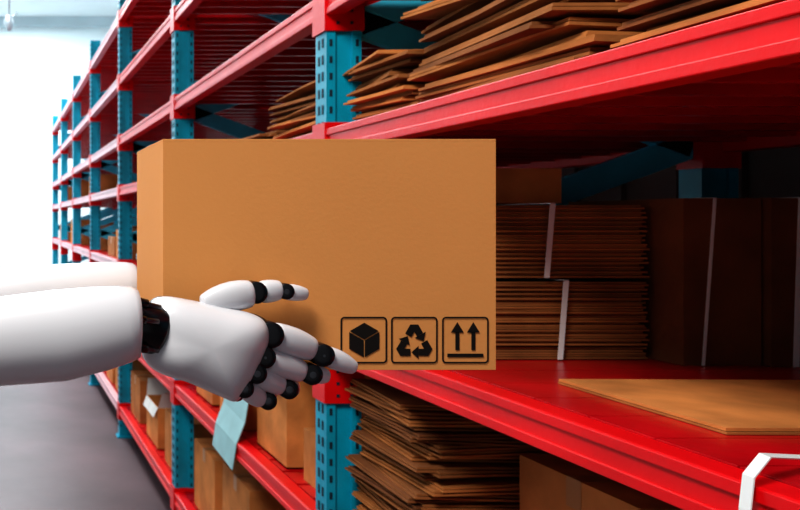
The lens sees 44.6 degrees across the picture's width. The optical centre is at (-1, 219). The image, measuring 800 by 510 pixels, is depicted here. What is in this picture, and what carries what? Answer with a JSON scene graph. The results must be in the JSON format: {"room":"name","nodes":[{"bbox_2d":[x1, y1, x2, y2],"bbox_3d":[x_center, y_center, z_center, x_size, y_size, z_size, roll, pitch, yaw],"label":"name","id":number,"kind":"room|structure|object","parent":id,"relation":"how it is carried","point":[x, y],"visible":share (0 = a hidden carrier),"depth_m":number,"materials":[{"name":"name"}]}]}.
{"room":"warehouse","nodes":[
{"label":"warehouse","id":0,"kind":"room"},
{"bbox_2d":[0,27,112,268],"bbox_3d":[0.280,-1.460,18.080,7.280,6.040,0.160,0,0,0],"label":"wall","id":1,"kind":"structure","parent":0,"point":[38,65],"depth_m":18.00,"materials":[{"name":"white paint"}]},
{"bbox_2d":[0,17,115,26],"bbox_3d":[0.280,-4.380,17.920,6.960,0.200,0.160,0,0,0],"label":"trim","id":2,"kind":"structure","parent":1,"relation":"attached to","point":[19,21],"depth_m":17.84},
{"bbox_2d":[0,0,117,16],"bbox_3d":[0.280,-4.540,8.000,7.280,0.120,20.800,0,0,0],"label":"ceiling","id":3,"kind":"structure","parent":0,"point":[25,8],"depth_m":17.16,"materials":[{"name":"white paint"}]},
{"bbox_2d":[4,0,17,30],"bbox_3d":[0.160,-3.640,12.000,0.208,1.679,0.160,0,0,0],"label":"pendant lamp","id":4,"kind":"object","parent":3,"relation":"hanging from","point":[9,22],"visible":1,"depth_m":11.95,"materials":[{"name":"silver metal"}]},
{"bbox_2d":[0,375,171,509],"bbox_3d":[0.280,1.620,8.000,7.280,0.120,20.800,0,0,0],"label":"floor","id":5,"kind":"structure","parent":0,"point":[61,449],"depth_m":5.34,"materials":[{"name":"concrete"}]},
{"bbox_2d":[0,262,357,409],"bbox_3d":[-0.099,0.578,0.804,0.864,1.963,0.611,0,0,16],"label":"robot","id":6,"kind":"object","parent":5,"relation":"on","point":[70,321],"visible":0.85,"depth_m":0.73,"materials":[{"name":"white plastic"}]},
{"bbox_2d":[137,139,495,369],"bbox_3d":[0.325,0.034,0.876,0.329,0.229,0.153,0,0,0],"label":"box","id":7,"kind":"object","parent":6,"relation":"attached to","point":[391,242],"visible":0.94,"depth_m":0.80,"materials":[{"name":"cardboard"}]},
{"bbox_2d":[52,0,799,509],"bbox_3d":[1.396,-0.068,6.760,1.112,3.256,12.976,0,0,0],"label":"storage rack","id":8,"kind":"object","parent":5,"relation":"on","point":[693,99],"visible":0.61,"depth_m":2.12,"materials":[{"name":"red metal"}]},
{"bbox_2d":[68,224,70,240],"bbox_3d":[1.184,0.179,11.720,0.513,0.241,0.400,0,0,0],"label":"cardboard box","id":9,"kind":"object","parent":8,"relation":"on","point":[69,233],"visible":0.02,"depth_m":11.52,"materials":[{"name":"brown cardboard"}]},
{"bbox_2d":[68,186,72,200],"bbox_3d":[1.184,-0.361,11.840,0.513,0.241,0.480,0,0,0],"label":"cardboard box","id":10,"kind":"object","parent":8,"relation":"on","point":[70,189],"visible":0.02,"depth_m":11.60,"materials":[{"name":"brown cardboard"}]},
{"bbox_2d":[81,180,88,196],"bbox_3d":[1.184,-0.361,10.000,0.513,0.241,0.480,0,0,0],"label":"cardboard box","id":11,"kind":"object","parent":8,"relation":"on","point":[84,184],"visible":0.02,"depth_m":9.76,"materials":[{"name":"brown cardboard"}]},
{"bbox_2d":[71,220,113,242],"bbox_3d":[1.184,0.147,10.440,0.513,0.305,0.400,0,0,0],"label":"cardboard box","id":12,"kind":"object","parent":8,"relation":"on","point":[83,222],"visible":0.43,"depth_m":10.24,"materials":[{"name":"brown cardboard"}]},
{"bbox_2d":[81,225,110,244],"bbox_3d":[1.184,0.179,9.880,0.513,0.241,0.400,0,0,0],"label":"cardboard box","id":13,"kind":"object","parent":8,"relation":"on","point":[85,240],"visible":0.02,"depth_m":9.68,"materials":[{"name":"brown cardboard"}]},
{"bbox_2d":[107,368,114,383],"bbox_3d":[1.136,1.187,6.740,0.449,0.281,0.360,0,0,0],"label":"cardboard box","id":14,"kind":"object","parent":8,"relation":"on","point":[110,373],"visible":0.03,"depth_m":6.62,"materials":[{"name":"brown cardboard"}]},
{"bbox_2d":[108,236,115,256],"bbox_3d":[1.184,0.219,6.760,0.513,0.161,0.400,0,0,0],"label":"cardboard box","id":15,"kind":"object","parent":8,"relation":"on","point":[111,239],"visible":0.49,"depth_m":6.74,"materials":[{"name":"brown cardboard"}]},
{"bbox_2d":[89,174,135,192],"bbox_3d":[1.184,-0.345,8.200,0.513,0.209,0.480,0,0,0],"label":"cardboard box","id":16,"kind":"object","parent":8,"relation":"on","point":[107,181],"visible":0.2,"depth_m":7.96,"materials":[{"name":"brown cardboard"}]},
{"bbox_2d":[100,226,136,250],"bbox_3d":[1.184,0.179,8.120,0.513,0.241,0.400,0,0,0],"label":"cardboard box","id":17,"kind":"object","parent":8,"relation":"on","point":[103,242],"visible":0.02,"depth_m":7.92,"materials":[{"name":"brown cardboard"}]},
{"bbox_2d":[116,229,136,259],"bbox_3d":[1.184,0.187,6.280,0.513,0.225,0.400,0,0,0],"label":"cardboard box","id":18,"kind":"object","parent":8,"relation":"on","point":[134,246],"visible":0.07,"depth_m":6.08,"materials":[{"name":"brown cardboard"}]},
{"bbox_2d":[115,359,147,390],"bbox_3d":[1.144,1.127,6.216,0.512,0.401,0.448,0,0,0],"label":"cardboard box","id":19,"kind":"object","parent":8,"relation":"on","point":[136,365],"visible":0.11,"depth_m":6.04,"materials":[{"name":"brown cardboard"}]},
{"bbox_2d":[131,370,155,423],"bbox_3d":[1.136,1.187,5.460,0.449,0.281,0.360,0,0,0],"label":"cardboard box","id":20,"kind":"object","parent":8,"relation":"on","point":[139,378],"visible":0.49,"depth_m":5.37,"materials":[{"name":"brown cardboard"}]},
{"bbox_2d":[143,378,171,449],"bbox_3d":[1.144,1.159,4.856,0.512,0.337,0.448,0,0,0],"label":"cardboard box","id":21,"kind":"object","parent":8,"relation":"on","point":[157,399],"visible":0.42,"depth_m":4.80,"materials":[{"name":"brown cardboard"}]},
{"bbox_2d":[165,408,212,469],"bbox_3d":[1.136,1.183,4.300,0.449,0.289,0.360,0,0,0],"label":"cardboard box","id":22,"kind":"object","parent":8,"relation":"on","point":[200,431],"visible":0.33,"depth_m":4.33,"materials":[{"name":"brown cardboard"}]},
{"bbox_2d":[196,386,219,405],"bbox_3d":[1.084,0.625,3.616,0.392,0.348,0.368,0,0,0],"label":"cardboard box","id":23,"kind":"object","parent":8,"relation":"on","point":[214,400],"visible":0.16,"depth_m":3.53,"materials":[{"name":"brown cardboard"}]},
{"bbox_2d":[194,438,238,509],"bbox_3d":[1.136,1.175,3.620,0.449,0.305,0.360,0,0,0],"label":"cardboard box","id":24,"kind":"object","parent":8,"relation":"on","point":[208,463],"visible":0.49,"depth_m":3.58,"materials":[{"name":"brown cardboard"}]},
{"bbox_2d":[212,398,247,469],"bbox_3d":[0.872,0.744,3.052,0.067,0.320,0.296,0,0,0],"label":"paper sheet","id":25,"kind":"object","parent":8,"relation":"on","point":[231,419],"visible":0.62,"depth_m":3.02,"materials":[{"name":"paper"}]},
{"bbox_2d":[220,397,256,429],"bbox_3d":[1.096,0.687,3.220,0.369,0.225,0.280,0,0,0],"label":"cardboard box","id":26,"kind":"object","parent":8,"relation":"on","point":[251,418],"visible":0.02,"depth_m":3.08,"materials":[{"name":"brown cardboard"}]},
{"bbox_2d":[223,462,285,509],"bbox_3d":[1.136,1.159,3.140,0.449,0.337,0.360,0,0,0],"label":"cardboard box","id":27,"kind":"object","parent":8,"relation":"on","point":[242,490],"visible":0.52,"depth_m":3.08,"materials":[{"name":"brown cardboard"}]},
{"bbox_2d":[242,130,288,138],"bbox_3d":[1.221,-0.280,3.090,0.669,0.076,0.610,0,0,0],"label":"boxes","id":28,"kind":"object","parent":8,"relation":"on","point":[269,135],"visible":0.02,"depth_m":2.82,"materials":[{"name":"cardboard"}]},
{"bbox_2d":[257,375,372,468],"bbox_3d":[1.088,0.615,2.744,0.384,0.368,0.384,0,0,0],"label":"cardboard box","id":29,"kind":"object","parent":8,"relation":"on","point":[280,430],"visible":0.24,"depth_m":2.60,"materials":[{"name":"brown cardboard"}]},
{"bbox_2d":[267,80,367,138],"bbox_3d":[1.215,-0.326,2.458,0.686,0.167,0.528,0,0,0],"label":"boxes","id":30,"kind":"object","parent":8,"relation":"on","point":[298,109],"visible":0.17,"depth_m":2.50,"materials":[{"name":"cardboard"}]},
{"bbox_2d":[304,427,366,488],"bbox_3d":[1.108,0.719,2.368,0.345,0.161,0.256,0,0,0],"label":"cardboard box","id":31,"kind":"object","parent":8,"relation":"on","point":[309,432],"visible":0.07,"depth_m":2.45,"materials":[{"name":"brown cardboard"}]},
{"bbox_2d":[343,49,435,119],"bbox_3d":[1.229,-0.319,1.954,0.717,0.152,0.368,0,0,0],"label":"boxes","id":32,"kind":"object","parent":8,"relation":"on","point":[386,87],"visible":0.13,"depth_m":1.90,"materials":[{"name":"cardboard"}]},
{"bbox_2d":[344,379,552,509],"bbox_3d":[1.103,0.604,1.918,0.450,0.387,0.398,0,0,0],"label":"stack","id":33,"kind":"object","parent":8,"relation":"on","point":[420,454],"visible":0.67,"depth_m":1.78,"materials":[{"name":"cardboard"}]},
{"bbox_2d":[401,0,654,102],"bbox_3d":[1.236,-0.425,1.524,0.748,0.364,0.588,0,0,0],"label":"boxes","id":34,"kind":"object","parent":8,"relation":"on","point":[480,42],"visible":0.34,"depth_m":1.46,"materials":[{"name":"cardboard"}]},
{"bbox_2d":[496,278,649,359],"bbox_3d":[1.149,0.213,1.890,0.486,0.170,0.336,0,0,0],"label":"bundle","id":35,"kind":"object","parent":8,"relation":"on","point":[537,318],"visible":0.5,"depth_m":1.74,"materials":[{"name":"brown cardboard"}]},
{"bbox_2d":[496,203,649,277],"bbox_3d":[1.150,0.044,1.890,0.488,0.160,0.336,0,0,0],"label":"bundle","id":36,"kind":"object","parent":35,"relation":"on","point":[533,241],"visible":0.41,"depth_m":1.74,"materials":[{"name":"brown cardboard"}]},
{"bbox_2d":[496,168,560,204],"bbox_3d":[1.182,-0.079,1.948,0.220,0.080,0.168,0,0,0],"label":"cardboard box","id":37,"kind":"object","parent":36,"relation":"on","point":[513,185],"visible":0.43,"depth_m":1.86,"materials":[{"name":"brown cardboard"}]},
{"bbox_2d":[520,455,681,509],"bbox_3d":[1.336,0.645,1.536,0.497,0.309,0.320,0,0,0],"label":"cardboard box","id":38,"kind":"object","parent":8,"relation":"on","point":[547,482],"visible":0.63,"depth_m":1.56,"materials":[{"name":"brown cardboard"}]},
{"bbox_2d":[569,197,760,365],"bbox_3d":[1.484,0.126,1.832,0.160,0.346,0.339,0,0,0],"label":"carton","id":39,"kind":"object","parent":8,"relation":"on","point":[703,306],"visible":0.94,"depth_m":1.66,"materials":[{"name":"cardboard"}]},
{"bbox_2d":[558,379,799,434],"bbox_3d":[1.444,0.295,1.296,0.863,0.009,0.369,0,0,0],"label":"cardboard sheet","id":40,"kind":"object","parent":8,"relation":"on","point":[728,407],"visible":1,"depth_m":1.31,"materials":[{"name":"brown cardboard"}]},
{"bbox_2d":[610,0,785,47],"bbox_3d":[1.300,-0.376,0.945,0.846,0.267,0.614,0,0,0],"label":"boxes","id":41,"kind":"object","parent":8,"relation":"on","point":[670,16],"visible":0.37,"depth_m":1.11,"materials":[{"name":"cardboard"}]},
{"bbox_2d":[739,453,799,509],"bbox_3d":[1.053,0.405,1.001,0.488,0.270,0.048,0,0,-22],"label":"strap tail","id":42,"kind":"object","parent":8,"relation":"on","point":[760,461],"visible":1,"depth_m":0.92,"materials":[{"name":"white plastic"}]},
{"bbox_2d":[761,197,799,366],"bbox_3d":[1.693,0.126,1.824,0.246,0.346,0.355,0,0,0],"label":"carton","id":43,"kind":"object","parent":8,"relation":"on","point":[780,217],"visible":0.37,"depth_m":1.65,"materials":[{"name":"cardboard"}]},
{"bbox_2d":[561,147,799,216],"bbox_3d":[2.372,-0.660,1.280,0.056,4.440,7.360,0,0,0],"label":"wall","id":44,"kind":"structure","parent":0,"point":[770,173],"depth_m":2.54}
]}

